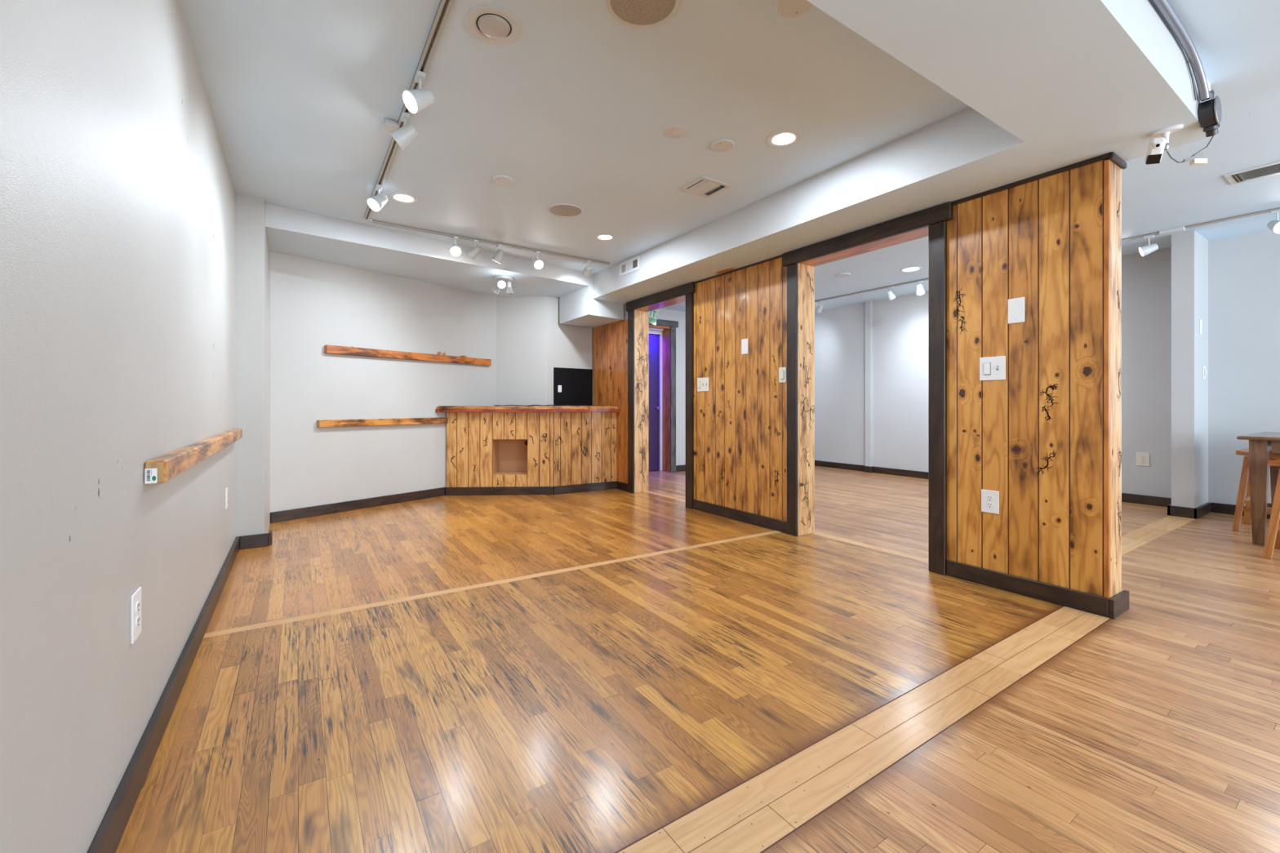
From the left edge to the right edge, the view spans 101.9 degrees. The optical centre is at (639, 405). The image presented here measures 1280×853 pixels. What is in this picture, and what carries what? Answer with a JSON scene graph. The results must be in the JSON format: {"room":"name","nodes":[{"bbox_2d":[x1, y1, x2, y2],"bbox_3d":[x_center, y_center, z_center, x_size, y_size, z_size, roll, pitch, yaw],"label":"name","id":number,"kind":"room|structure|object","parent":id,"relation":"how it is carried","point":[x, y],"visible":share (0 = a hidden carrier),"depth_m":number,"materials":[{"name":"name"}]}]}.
{"room":"empty retail shop","nodes":[
{"label":"empty retail shop","id":0,"kind":"room"},
{"bbox_2d":[0,0,235,852],"bbox_3d":[-1.415,-0.300,1.403,0.100,2.600,11.300,0,0,-33],"label":"wall","id":1,"kind":"structure","parent":0,"point":[117,194],"depth_m":1.12,"materials":[{"name":"paint"}]},
{"bbox_2d":[129,586,141,644],"bbox_3d":[-1.326,0.552,1.368,0.009,0.125,0.086,0,0,-33],"label":"wall socket","id":2,"kind":"object","parent":1,"relation":"attached to","point":[135,598],"visible":1,"depth_m":1.35,"materials":[{"name":"white plastic"}]},
{"bbox_2d":[135,615,140,628],"bbox_3d":[-1.324,0.572,1.369,0.002,0.030,0.035,0,0,-33],"label":"socket","id":3,"kind":"object","parent":2,"relation":"attached to","point":[137,617],"depth_m":1.37,"materials":[{"name":"white plastic"}]},
{"bbox_2d":[135,600,140,613],"bbox_3d":[-1.324,0.532,1.369,0.002,0.030,0.035,0,0,-33],"label":"socket","id":4,"kind":"object","parent":2,"relation":"attached to","point":[137,602],"depth_m":1.37,"materials":[{"name":"white plastic"}]},
{"bbox_2d":[87,536,239,852],"bbox_3d":[-0.552,0.955,0.202,0.020,0.090,8.145,0,0,-33],"label":"baseboard","id":5,"kind":"structure","parent":1,"relation":"attached to","point":[108,835],"depth_m":1.47,"materials":[{"name":"wood"}]},
{"bbox_2d":[144,428,242,484],"bbox_3d":[-2.029,0.189,2.469,0.045,0.064,2.424,0,0,-33],"label":"shelf","id":6,"kind":"object","parent":1,"relation":"attached to","point":[160,469],"visible":1,"depth_m":1.75,"materials":[{"name":"brown wood"}]},
{"bbox_2d":[225,487,227,509],"bbox_3d":[-2.463,0.555,3.095,0.009,0.120,0.080,0,0,-33],"label":"wall socket","id":7,"kind":"object","parent":1,"relation":"attached to","point":[226,489],"visible":1,"depth_m":3.07,"materials":[{"name":"white plastic"}]},
{"bbox_2d":[235,194,270,537],"bbox_3d":[-3.023,-0.232,4.083,0.160,2.463,1.055,0,0,-33],"label":"wall pillar","id":8,"kind":"structure","parent":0,"point":[252,247],"depth_m":3.64,"materials":[{"name":"paint"}]},
{"bbox_2d":[239,529,272,549],"bbox_3d":[-2.733,0.955,3.699,0.182,0.090,0.135,0,0,-33],"label":"baseboard","id":9,"kind":"structure","parent":8,"relation":"attached to","point":[258,540],"depth_m":3.64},
{"bbox_2d":[270,251,496,512],"bbox_3d":[-2.559,-0.250,5.406,2.390,2.500,1.155,0,0,-33],"label":"wall","id":10,"kind":"structure","parent":0,"point":[315,304],"depth_m":5.02,"materials":[{"name":"paint"}]},
{"bbox_2d":[270,487,445,523],"bbox_3d":[-2.644,0.955,5.092,0.020,0.090,1.691,0,0,35],"label":"baseboard","id":11,"kind":"structure","parent":10,"relation":"attached to","point":[302,513],"depth_m":4.94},
{"bbox_2d":[316,417,448,427],"bbox_3d":[-2.529,0.167,5.232,0.045,0.066,1.322,0,0,35],"label":"shelf","id":12,"kind":"object","parent":10,"relation":"attached to","point":[362,422],"visible":1,"depth_m":5.13,"materials":[{"name":"brown wood"}]},
{"bbox_2d":[324,344,491,365],"bbox_3d":[-2.343,-0.533,5.503,0.075,0.114,1.853,0,0,36],"label":"shelf","id":13,"kind":"object","parent":10,"relation":"attached to","point":[333,349],"visible":1,"depth_m":5.33,"materials":[{"name":"orange wood"}]},
{"bbox_2d":[265,203,593,297],"bbox_3d":[-1.851,-1.377,5.393,3.559,0.170,1.855,0,0,-33],"label":"ceiling","id":14,"kind":"structure","parent":0,"point":[291,232],"depth_m":4.65,"materials":[{"name":"paint"}]},
{"bbox_2d":[491,275,513,294],"bbox_3d":[-1.408,-1.235,5.356,0.202,0.170,0.265,0,0,-33],"label":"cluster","id":15,"kind":"object","parent":14,"relation":"attached to","point":[501,279],"visible":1,"depth_m":5.35,"materials":[{"name":"white"}]},
{"bbox_2d":[559,282,623,327],"bbox_3d":[-0.587,-1.183,6.242,0.514,0.354,0.846,0,0,-33],"label":"box","id":16,"kind":"object","parent":14,"relation":"attached to","point":[579,307],"visible":0.8,"depth_m":6.01,"materials":[{"name":"paint"}]},
{"bbox_2d":[496,296,592,405],"bbox_3d":[-1.236,-0.250,6.633,1.170,2.500,0.560,0,0,-33],"label":"wall","id":17,"kind":"structure","parent":0,"point":[521,321],"depth_m":6.36,"materials":[{"name":"paint"}]},
{"bbox_2d":[553,367,592,405],"bbox_3d":[-0.843,-0.194,6.582,0.562,0.548,0.012,0,0,-38],"label":"wall panel","id":18,"kind":"object","parent":17,"relation":"attached to","point":[576,384],"visible":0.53,"depth_m":6.58,"materials":[{"name":"black paint"}]},
{"bbox_2d":[178,0,969,274],"bbox_3d":[-0.819,-1.532,3.415,3.108,0.137,4.595,0,0,-33],"label":"ceiling","id":19,"kind":"structure","parent":0,"point":[577,110],"depth_m":2.58,"materials":[{"name":"paint"}]},
{"bbox_2d":[390,192,417,203],"bbox_3d":[-1.667,-1.460,3.663,0.176,0.006,0.176,0,0,-33],"label":"recessed light","id":20,"kind":"object","parent":19,"relation":"in","point":[398,197],"visible":1,"depth_m":3.66,"materials":[{"name":"white"}]},
{"bbox_2d":[394,194,413,201],"bbox_3d":[-1.667,-1.461,3.663,0.126,0.003,0.126,0,0,-28],"label":"diffuser","id":21,"kind":"object","parent":20,"relation":"attached to","point":[398,197],"depth_m":3.66,"materials":[{"name":"white"}]},
{"bbox_2d":[363,0,453,220],"bbox_3d":[-1.167,-1.453,2.581,0.038,0.020,3.519,0,0,-33],"label":"track rail","id":22,"kind":"object","parent":19,"relation":"attached to","point":[444,6],"visible":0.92,"depth_m":2.19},
{"bbox_2d":[367,183,387,211],"bbox_3d":[-1.728,-1.359,3.413,0.091,0.169,0.125,0,0,15],"label":"track spotlight","id":23,"kind":"object","parent":22,"relation":"attached to","point":[376,202],"visible":1,"depth_m":3.39,"materials":[{"name":"white"}]},
{"bbox_2d":[381,118,399,134],"bbox_3d":[-1.299,-1.447,2.701,0.070,0.032,0.110,0,0,-33],"label":"connector","id":24,"kind":"object","parent":22,"relation":"attached to","point":[388,126],"visible":0.76,"depth_m":2.67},
{"bbox_2d":[390,111,417,150],"bbox_3d":[-1.175,-1.360,2.589,0.128,0.168,0.091,0,0,-14],"label":"track spotlight","id":25,"kind":"object","parent":22,"relation":"attached to","point":[403,135],"visible":1,"depth_m":2.56,"materials":[{"name":"white"}]},
{"bbox_2d":[402,70,434,113],"bbox_3d":[-0.961,-1.357,2.260,0.128,0.172,0.092,0,0,-33],"label":"track spotlight","id":26,"kind":"object","parent":22,"relation":"attached to","point":[415,100],"visible":1,"depth_m":2.25,"materials":[{"name":"white"}]},
{"bbox_2d":[368,218,612,265],"bbox_3d":[-1.214,-1.453,4.714,2.230,0.020,0.038,0,0,-35],"label":"track rail","id":27,"kind":"object","parent":19,"relation":"attached to","point":[371,220],"visible":0.96,"depth_m":4.58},
{"bbox_2d":[449,235,461,256],"bbox_3d":[-1.587,-1.359,4.450,0.091,0.168,0.127,0,0,-33],"label":"track spotlight","id":28,"kind":"object","parent":27,"relation":"attached to","point":[455,251],"visible":1,"depth_m":4.43,"materials":[{"name":"white"}]},
{"bbox_2d":[466,239,481,260],"bbox_3d":[-1.452,-1.359,4.560,0.126,0.169,0.091,0,0,-7],"label":"track spotlight","id":29,"kind":"object","parent":27,"relation":"attached to","point":[473,253],"visible":1,"depth_m":4.52,"materials":[{"name":"white"}]},
{"bbox_2d":[492,244,504,263],"bbox_3d":[-1.278,-1.360,4.681,0.112,0.168,0.091,0,0,-8],"label":"track spotlight","id":30,"kind":"object","parent":27,"relation":"attached to","point":[498,256],"visible":1,"depth_m":4.64,"materials":[{"name":"white"}]},
{"bbox_2d":[532,250,543,269],"bbox_3d":[-0.964,-1.360,4.879,0.091,0.167,0.128,0,0,-33],"label":"track spotlight","id":31,"kind":"object","parent":27,"relation":"attached to","point":[538,264],"visible":1,"depth_m":4.86,"materials":[{"name":"white"}]},
{"bbox_2d":[582,259,591,277],"bbox_3d":[-0.520,-1.361,5.195,0.090,0.166,0.129,0,0,-33],"label":"track spotlight","id":32,"kind":"object","parent":27,"relation":"attached to","point":[587,271],"visible":1,"depth_m":5.17,"materials":[{"name":"white"}]},
{"bbox_2d":[465,4,522,45],"bbox_3d":[-0.563,-1.452,2.002,0.212,0.022,0.212,0,0,-33],"label":"recessed light","id":33,"kind":"object","parent":19,"relation":"in","point":[491,24],"visible":1,"depth_m":1.98,"materials":[{"name":"metal"}]},
{"bbox_2d":[492,174,513,185],"bbox_3d":[-0.889,-1.458,3.363,0.132,0.011,0.132,0,0,-33],"label":"disc","id":34,"kind":"object","parent":19,"relation":"attached to","point":[502,180],"visible":1,"depth_m":3.35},
{"bbox_2d":[546,203,583,217],"bbox_3d":[-0.560,-1.460,3.898,0.274,0.007,0.274,0,0,-33],"label":"ceiling speaker","id":35,"kind":"object","parent":19,"relation":"attached to","point":[559,210],"visible":1,"depth_m":3.89},
{"bbox_2d":[549,204,581,216],"bbox_3d":[-0.560,-1.459,3.898,0.238,0.004,0.238,0,0,-33],"label":"grille","id":36,"kind":"object","parent":35,"relation":"attached to","point":[554,210],"depth_m":3.89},
{"bbox_2d":[595,233,615,240],"bbox_3d":[-0.303,-1.460,4.516,0.176,0.006,0.176,0,0,-33],"label":"recessed light","id":37,"kind":"object","parent":19,"relation":"in","point":[604,237],"visible":1,"depth_m":4.51,"materials":[{"name":"white"}]},
{"bbox_2d":[598,235,612,239],"bbox_3d":[-0.303,-1.461,4.516,0.119,0.003,0.119,0,0,-28],"label":"diffuser","id":38,"kind":"object","parent":37,"relation":"attached to","point":[600,237],"depth_m":4.51,"materials":[{"name":"white"}]},
{"bbox_2d":[604,0,680,28],"bbox_3d":[0.011,-1.460,1.875,0.274,0.007,0.274,0,0,-33],"label":"ceiling speaker","id":39,"kind":"object","parent":19,"relation":"attached to","point":[636,14],"visible":1,"depth_m":1.92},
{"bbox_2d":[663,124,688,137],"bbox_3d":[0.192,-1.461,2.775,0.128,0.005,0.128,0,0,-33],"label":"disc","id":40,"kind":"object","parent":19,"relation":"attached to","point":[675,131],"visible":1,"depth_m":2.77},
{"bbox_2d":[680,175,732,197],"bbox_3d":[0.442,-1.454,3.475,0.262,0.018,0.236,0,0,-33],"label":"ceiling vent","id":41,"kind":"object","parent":19,"relation":"in","point":[704,186],"visible":1,"depth_m":3.47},
{"bbox_2d":[711,138,733,151],"bbox_3d":[0.464,-1.458,2.914,0.128,0.011,0.128,0,0,-33],"label":"disc","id":42,"kind":"object","parent":19,"relation":"attached to","point":[722,144],"visible":1,"depth_m":2.90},
{"bbox_2d":[765,129,801,147],"bbox_3d":[0.788,-1.460,2.849,0.192,0.006,0.192,0,0,-33],"label":"recessed light","id":43,"kind":"object","parent":19,"relation":"in","point":[783,138],"visible":1,"depth_m":2.84,"materials":[{"name":"white"}]},
{"bbox_2d":[773,133,795,144],"bbox_3d":[0.788,-1.461,2.849,0.119,0.003,0.119,0,0,-28],"label":"diffuser","id":44,"kind":"object","parent":43,"relation":"attached to","point":[779,138],"depth_m":2.85,"materials":[{"name":"white"}]},
{"bbox_2d":[775,0,812,17],"bbox_3d":[0.563,-1.460,1.891,0.132,0.007,0.132,0,0,-33],"label":"disc","id":45,"kind":"object","parent":19,"relation":"attached to","point":[784,8],"visible":0.96,"depth_m":1.90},
{"bbox_2d":[657,308,685,465],"bbox_3d":[0.877,-0.275,8.234,3.780,2.550,0.290,0,0,-33],"label":"wall","id":46,"kind":"structure","parent":0,"point":[664,314],"depth_m":7.89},
{"bbox_2d":[648,334,660,471],"bbox_3d":[-0.022,-0.041,7.713,0.765,2.058,0.091,0,0,-33],"label":"door","id":47,"kind":"structure","parent":46,"relation":"in","point":[654,407],"depth_m":7.87,"materials":[{"name":"purple metal"}]},
{"bbox_2d":[648,328,662,471],"bbox_3d":[-0.027,-0.075,7.729,0.855,2.150,0.058,0,0,-33],"label":"trim","id":48,"kind":"structure","parent":46,"relation":"attached to","point":[660,333],"depth_m":7.93,"materials":[{"name":"white wood"}]},
{"bbox_2d":[648,324,670,471],"bbox_3d":[0.044,-0.090,7.626,0.940,2.180,0.190,0,0,-33],"label":"trim","id":49,"kind":"structure","parent":46,"relation":"attached to","point":[666,332],"depth_m":7.86,"materials":[{"name":"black wood"}]},
{"bbox_2d":[648,319,678,471],"bbox_3d":[0.101,-0.133,7.531,1.130,2.265,0.030,0,0,-33],"label":"trim","id":50,"kind":"structure","parent":46,"relation":"attached to","point":[673,324],"depth_m":7.78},
{"bbox_2d":[675,464,685,471],"bbox_3d":[1.532,0.955,8.478,2.378,0.090,0.020,0,0,-33],"label":"baseboard","id":51,"kind":"structure","parent":46,"relation":"attached to","point":[678,468],"depth_m":7.86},
{"bbox_2d":[660,301,685,311],"bbox_3d":[0.808,-1.490,7.476,2.830,0.120,0.900,0,0,-33],"label":"ceiling","id":52,"kind":"structure","parent":0,"point":[681,306],"depth_m":7.58,"materials":[{"name":"paint"}]},
{"bbox_2d":[648,308,658,325],"bbox_3d":[0.084,-1.254,6.939,0.430,0.349,0.040,0,0,-33],"label":"exit sign","id":53,"kind":"object","parent":52,"relation":"hanging from","point":[653,314],"visible":0.22,"depth_m":7.00,"materials":[{"name":"green plastic"}]},
{"bbox_2d":[115,466,1279,852],"bbox_3d":[1.764,1.000,3.495,7.710,0.001,11.300,0,0,-33],"label":"floor","id":54,"kind":"structure","parent":0,"point":[612,670],"depth_m":1.81,"materials":[{"name":"brown wood"}]},
{"bbox_2d":[435,404,619,495],"bbox_3d":[-1.252,0.497,5.953,2.059,1.007,0.586,0,0,-19],"label":"bar counter","id":55,"kind":"object","parent":54,"relation":"on","point":[495,450],"depth_m":5.82,"materials":[{"name":"brown wood"}]},
{"bbox_2d":[435,408,619,412],"bbox_3d":[-1.248,0.059,5.939,2.053,0.033,0.568,0,0,-21],"label":"countertop","id":56,"kind":"structure","parent":55,"relation":"on","point":[436,410],"depth_m":5.73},
{"bbox_2d":[1171,230,1208,508],"bbox_3d":[5.084,-0.275,4.798,0.530,2.550,0.145,0,0,-33],"label":"wall pier","id":57,"kind":"object","parent":54,"relation":"on","point":[1189,249],"visible":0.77,"depth_m":4.67,"materials":[{"name":"paint"}]},
{"bbox_2d":[1167,502,1211,519],"bbox_3d":[5.067,0.955,4.787,0.532,0.090,0.189,0,0,-33],"label":"baseboard","id":58,"kind":"object","parent":57,"relation":"attached to","point":[1198,512],"visible":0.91,"depth_m":4.66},
{"bbox_2d":[1199,319,1201,334],"bbox_3d":[5.088,-0.710,4.710,0.060,0.140,0.007,0,0,-33],"label":"blank plate","id":59,"kind":"object","parent":57,"relation":"attached to","point":[1200,320],"visible":1,"depth_m":4.70,"materials":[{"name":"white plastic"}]},
{"bbox_2d":[1203,365,1206,379],"bbox_3d":[5.207,-0.300,4.785,0.075,0.120,0.012,0,0,-33],"label":"light switch","id":60,"kind":"object","parent":57,"relation":"attached to","point":[1204,367],"visible":1,"depth_m":4.78,"materials":[{"name":"white plastic"}]},
{"bbox_2d":[1231,448,1279,531],"bbox_3d":[5.044,0.681,4.087,0.477,0.638,0.447,0,0,-33],"label":"stool","id":61,"kind":"object","parent":54,"relation":"on","point":[1242,499],"visible":0.55,"depth_m":4.12,"materials":[{"name":"orange wood"}]},
{"bbox_2d":[1236,431,1279,546],"bbox_3d":[5.085,0.611,3.551,1.120,0.778,1.180,0,0,-33],"label":"dining table","id":62,"kind":"object","parent":54,"relation":"on","point":[1260,444],"visible":0.89,"depth_m":3.71,"materials":[{"name":"brown wood"}]},
{"bbox_2d":[1262,457,1279,559],"bbox_3d":[4.396,0.681,3.325,0.447,0.638,0.477,0,0,-33],"label":"stool","id":63,"kind":"object","parent":54,"relation":"on","point":[1272,542],"visible":1,"depth_m":3.38,"materials":[{"name":"orange wood"}]},
{"bbox_2d":[592,158,1115,598],"bbox_3d":[0.729,-0.095,4.846,0.184,2.190,5.605,0,0,-33],"label":"wall","id":64,"kind":"structure","parent":0,"point":[771,523],"depth_m":4.56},
{"bbox_2d":[592,319,627,483],"bbox_3d":[-0.362,-0.002,6.382,0.015,2.004,0.888,0,0,-33],"label":"cladding","id":65,"kind":"object","parent":64,"relation":"attached to","point":[610,341],"visible":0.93,"depth_m":6.26,"materials":[{"name":"orange wood"}]},
{"bbox_2d":[616,481,627,491],"bbox_3d":[-0.201,0.955,6.108,0.018,0.090,0.265,0,0,-33],"label":"baseboard","id":66,"kind":"structure","parent":64,"relation":"attached to","point":[620,486],"depth_m":6.10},
{"bbox_2d":[634,295,685,493],"bbox_3d":[0.280,-0.051,5.552,0.197,2.103,0.980,0,0,-33],"label":"trim","id":67,"kind":"structure","parent":64,"relation":"attached to","point":[642,314],"depth_m":5.94,"materials":[{"name":"brown wood"}]},
{"bbox_2d":[626,281,695,508],"bbox_3d":[0.185,-0.093,5.503,0.038,2.186,1.214,0,0,-33],"label":"trim","id":68,"kind":"structure","parent":64,"relation":"attached to","point":[687,290],"depth_m":5.25,"materials":[{"name":"wood"}]},
{"bbox_2d":[694,254,782,283],"bbox_3d":[0.832,-1.182,4.546,0.010,0.016,1.100,0,0,-33],"label":"trim","id":69,"kind":"structure","parent":64,"relation":"attached to","point":[780,255],"depth_m":4.48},
{"bbox_2d":[693,257,786,521],"bbox_3d":[0.846,-0.137,4.547,0.015,2.103,1.173,0,0,-33],"label":"cladding","id":70,"kind":"object","parent":64,"relation":"attached to","point":[740,423],"visible":0.98,"depth_m":4.50,"materials":[{"name":"brown wood"}]},
{"bbox_2d":[697,377,708,391],"bbox_3d":[0.593,-0.196,4.906,0.015,0.130,0.166,0,0,-33],"label":"light switch","id":71,"kind":"object","parent":70,"relation":"attached to","point":[702,383],"visible":1,"depth_m":4.91,"materials":[{"name":"beige plastic"}]},
{"bbox_2d":[741,338,747,354],"bbox_3d":[0.898,-0.504,4.450,0.007,0.130,0.077,0,0,-33],"label":"blank plate","id":72,"kind":"object","parent":70,"relation":"attached to","point":[744,341],"visible":1,"depth_m":4.45,"materials":[{"name":"white plastic"}]},
{"bbox_2d":[778,367,786,382],"bbox_3d":[1.124,-0.240,4.101,0.012,0.122,0.072,0,0,-33],"label":"light switch","id":73,"kind":"object","parent":70,"relation":"attached to","point":[782,371],"visible":1,"depth_m":4.09,"materials":[{"name":"beige plastic"}]},
{"bbox_2d":[797,226,928,536],"bbox_3d":[1.563,-0.053,3.608,0.202,2.106,1.024,0,0,-33],"label":"trim","id":74,"kind":"structure","parent":64,"relation":"attached to","point":[806,269],"depth_m":4.00,"materials":[{"name":"brown wood"}]},
{"bbox_2d":[782,201,953,575],"bbox_3d":[1.473,-0.093,3.548,0.038,2.186,1.253,0,0,-33],"label":"trim","id":75,"kind":"structure","parent":64,"relation":"attached to","point":[935,218],"depth_m":3.12,"materials":[{"name":"wood"}]},
{"bbox_2d":[946,160,1103,596],"bbox_3d":[2.011,-0.137,2.777,0.015,2.103,0.721,0,0,-33],"label":"cladding","id":76,"kind":"object","parent":64,"relation":"attached to","point":[1033,437],"visible":0.98,"depth_m":2.71,"materials":[{"name":"brown wood"}]},
{"bbox_2d":[981,488,999,514],"bbox_3d":[1.936,0.533,2.871,0.009,0.126,0.088,0,0,-33],"label":"wall socket","id":77,"kind":"object","parent":76,"relation":"attached to","point":[989,499],"visible":1,"depth_m":2.87,"materials":[{"name":"white plastic"}]},
{"bbox_2d":[986,502,993,507],"bbox_3d":[1.933,0.552,2.870,0.002,0.030,0.035,0,0,-33],"label":"socket","id":78,"kind":"object","parent":77,"relation":"attached to","point":[988,504],"depth_m":2.87,"materials":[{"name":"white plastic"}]},
{"bbox_2d":[986,495,993,501],"bbox_3d":[1.933,0.513,2.870,0.002,0.030,0.035,0,0,-33],"label":"socket","id":79,"kind":"object","parent":77,"relation":"attached to","point":[988,498],"depth_m":2.87,"materials":[{"name":"white plastic"}]},
{"bbox_2d":[979,355,1005,380],"bbox_3d":[1.939,-0.203,2.860,0.015,0.130,0.128,0,0,-33],"label":"light switch","id":80,"kind":"object","parent":76,"relation":"attached to","point":[991,368],"visible":1,"depth_m":2.86,"materials":[{"name":"white plastic"}]},
{"bbox_2d":[1008,297,1024,324],"bbox_3d":[2.005,-0.505,2.768,0.007,0.133,0.078,0,0,-33],"label":"blank plate","id":81,"kind":"object","parent":76,"relation":"attached to","point":[1015,305],"visible":1,"depth_m":2.76,"materials":[{"name":"white plastic"}]},
{"bbox_2d":[946,560,1109,617],"bbox_3d":[2.008,0.955,2.752,0.018,0.090,0.732,0,0,-33],"label":"baseboard","id":82,"kind":"structure","parent":64,"relation":"attached to","point":[1068,597],"depth_m":2.70,"materials":[{"name":"wood"}]},
{"bbox_2d":[951,151,1126,204],"bbox_3d":[2.103,-1.175,2.786,0.204,0.030,0.718,0,0,-33],"label":"trim","id":83,"kind":"structure","parent":64,"relation":"attached to","point":[1112,156],"depth_m":2.63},
{"bbox_2d":[593,0,1210,304],"bbox_3d":[-0.648,-1.395,3.722,3.730,0.410,5.870,0,0,-33],"label":"ceiling beam","id":84,"kind":"structure","parent":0,"point":[1046,86],"depth_m":2.15,"materials":[{"name":"paint"}]},
{"bbox_2d":[619,255,639,276],"bbox_3d":[-0.105,-1.380,5.151,0.008,0.135,0.360,0,0,-33],"label":"ceiling vent","id":85,"kind":"object","parent":84,"relation":"in","point":[630,265],"visible":1,"depth_m":5.14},
{"bbox_2d":[1145,124,1183,164],"bbox_3d":[2.267,-1.121,2.249,0.111,0.138,0.077,0,0,22],"label":"security camera","id":86,"kind":"object","parent":84,"relation":"attached to","point":[1156,148],"visible":1,"depth_m":2.24,"materials":[{"name":"white plastic"}]},
{"bbox_2d":[1152,0,1209,100],"bbox_3d":[0.907,-1.331,1.209,3.446,0.166,0.032,0,0,-33],"label":"conduit pipe","id":87,"kind":"object","parent":84,"relation":"attached to","point":[1164,6],"visible":1,"depth_m":2.00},
{"bbox_2d":[1197,89,1222,137],"bbox_3d":[2.387,-1.221,2.175,0.127,0.168,0.054,0,0,-33],"label":"junction box","id":88,"kind":"object","parent":84,"relation":"attached to","point":[1210,111],"visible":0.98,"depth_m":2.15,"materials":[{"name":"metal"}]},
{"bbox_2d":[1166,135,1213,165],"bbox_3d":[2.370,-1.118,2.237,0.178,0.167,0.059,0,0,23],"label":"cable","id":89,"kind":"object","parent":88,"relation":"attached to","point":[1196,162],"visible":0.9,"depth_m":2.24,"materials":[{"name":"white plastic"}]},
{"bbox_2d":[814,229,1279,508],"bbox_3d":[4.896,-0.325,5.617,0.145,2.650,11.400,0,0,-33],"label":"wall","id":90,"kind":"structure","parent":0,"point":[871,357],"depth_m":5.27,"materials":[{"name":"paint"}]},
{"bbox_2d":[814,460,1171,506],"bbox_3d":[3.872,0.955,7.061,0.067,0.090,4.923,0,0,-33],"label":"baseboard","id":91,"kind":"structure","parent":90,"relation":"attached to","point":[1130,498],"depth_m":7.26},
{"bbox_2d":[1136,452,1149,466],"bbox_3d":[5.093,0.548,5.259,0.009,0.135,0.100,0,0,-33],"label":"wall socket","id":92,"kind":"object","parent":90,"relation":"attached to","point":[1142,459],"visible":1,"depth_m":5.26,"materials":[{"name":"beige plastic"}]},
{"bbox_2d":[1211,502,1271,519],"bbox_3d":[6.619,0.955,2.931,0.020,0.090,4.617,0,0,-33],"label":"baseboard","id":93,"kind":"structure","parent":90,"relation":"attached to","point":[1219,508],"depth_m":4.78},
{"bbox_2d":[814,84,1279,311],"bbox_3d":[3.336,-1.600,4.590,3.880,0.100,11.400,0,0,-33],"label":"ceiling","id":94,"kind":"structure","parent":0,"point":[1166,194],"depth_m":3.93,"materials":[{"name":"paint"}]},
{"bbox_2d":[836,272,850,277],"bbox_3d":[2.415,-1.544,6.161,0.160,0.013,0.160,0,0,-33],"label":"disc","id":95,"kind":"object","parent":94,"relation":"attached to","point":[845,274],"visible":1,"depth_m":6.15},
{"bbox_2d":[900,266,921,271],"bbox_3d":[3.087,-1.547,5.914,0.220,0.006,0.220,0,0,-33],"label":"recessed light","id":96,"kind":"object","parent":94,"relation":"in","point":[908,268],"visible":1,"depth_m":5.90,"materials":[{"name":"white"}]},
{"bbox_2d":[902,267,919,271],"bbox_3d":[3.087,-1.548,5.914,0.169,0.003,0.169,0,0,2],"label":"diffuser","id":97,"kind":"object","parent":96,"relation":"attached to","point":[905,268],"depth_m":5.91,"materials":[{"name":"white"}]},
{"bbox_2d":[814,206,1279,302],"bbox_3d":[3.869,-1.540,5.780,0.041,0.020,5.424,0,0,-34],"label":"track rail","id":98,"kind":"object","parent":94,"relation":"attached to","point":[1267,211],"visible":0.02,"depth_m":4.64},
{"bbox_2d":[815,300,822,312],"bbox_3d":[2.648,-1.447,7.636,0.091,0.167,0.128,0,0,-13],"label":"track spotlight","id":99,"kind":"object","parent":98,"relation":"attached to","point":[819,309],"visible":1,"depth_m":7.61,"materials":[{"name":"white"}]},
{"bbox_2d":[886,286,896,300],"bbox_3d":[3.253,-1.446,6.721,0.122,0.169,0.090,0,0,-33],"label":"track spotlight","id":100,"kind":"object","parent":98,"relation":"attached to","point":[891,295],"visible":1,"depth_m":6.70,"materials":[{"name":"white"}]},
{"bbox_2d":[915,280,924,295],"bbox_3d":[3.456,-1.443,6.415,0.136,0.176,0.107,0,0,-33],"label":"track spotlight","id":101,"kind":"object","parent":98,"relation":"attached to","point":[920,291],"visible":1,"depth_m":6.38,"materials":[{"name":"white"}]},
{"bbox_2d":[1138,234,1158,256],"bbox_3d":[4.590,-1.441,4.685,0.126,0.179,0.090,0,0,42],"label":"track spotlight","id":102,"kind":"object","parent":98,"relation":"attached to","point":[1145,250],"visible":1,"depth_m":4.67,"materials":[{"name":"white"}]},
{"bbox_2d":[1159,226,1186,235],"bbox_3d":[4.679,-1.534,4.565,0.060,0.032,0.160,0,0,-33],"label":"connector","id":103,"kind":"object","parent":98,"relation":"attached to","point":[1181,228],"visible":1,"depth_m":4.55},
{"bbox_2d":[1266,209,1279,233],"bbox_3d":[5.007,-1.435,4.067,0.100,0.192,0.142,0,0,33],"label":"track spotlight","id":104,"kind":"object","parent":98,"relation":"attached to","point":[1273,225],"visible":1,"depth_m":4.06,"materials":[{"name":"white"}]},
{"bbox_2d":[1223,160,1279,185],"bbox_3d":[4.144,-1.541,3.398,0.270,0.018,0.400,0,0,-33],"label":"ceiling vent","id":105,"kind":"object","parent":94,"relation":"in","point":[1273,168],"visible":1,"depth_m":3.47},
{"bbox_2d":[1103,158,1122,598],"bbox_3d":[2.290,-0.135,2.513,0.190,2.100,0.023,0,0,-33],"label":"wall","id":106,"kind":"structure","parent":0,"point":[1113,464],"depth_m":2.47,"materials":[{"name":"brown wood"}]},
{"bbox_2d":[1108,590,1128,619],"bbox_3d":[2.300,0.955,2.493,0.221,0.090,0.022,0,0,-33],"label":"baseboard","id":107,"kind":"structure","parent":106,"relation":"attached to","point":[1118,604],"depth_m":2.46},
{"bbox_2d":[1168,0,1279,104],"bbox_3d":[2.204,-1.510,-0.447,4.110,0.180,4.230,0,0,-33],"label":"ceiling","id":108,"kind":"structure","parent":0,"point":[1237,42],"depth_m":2.02,"materials":[{"name":"paint"}]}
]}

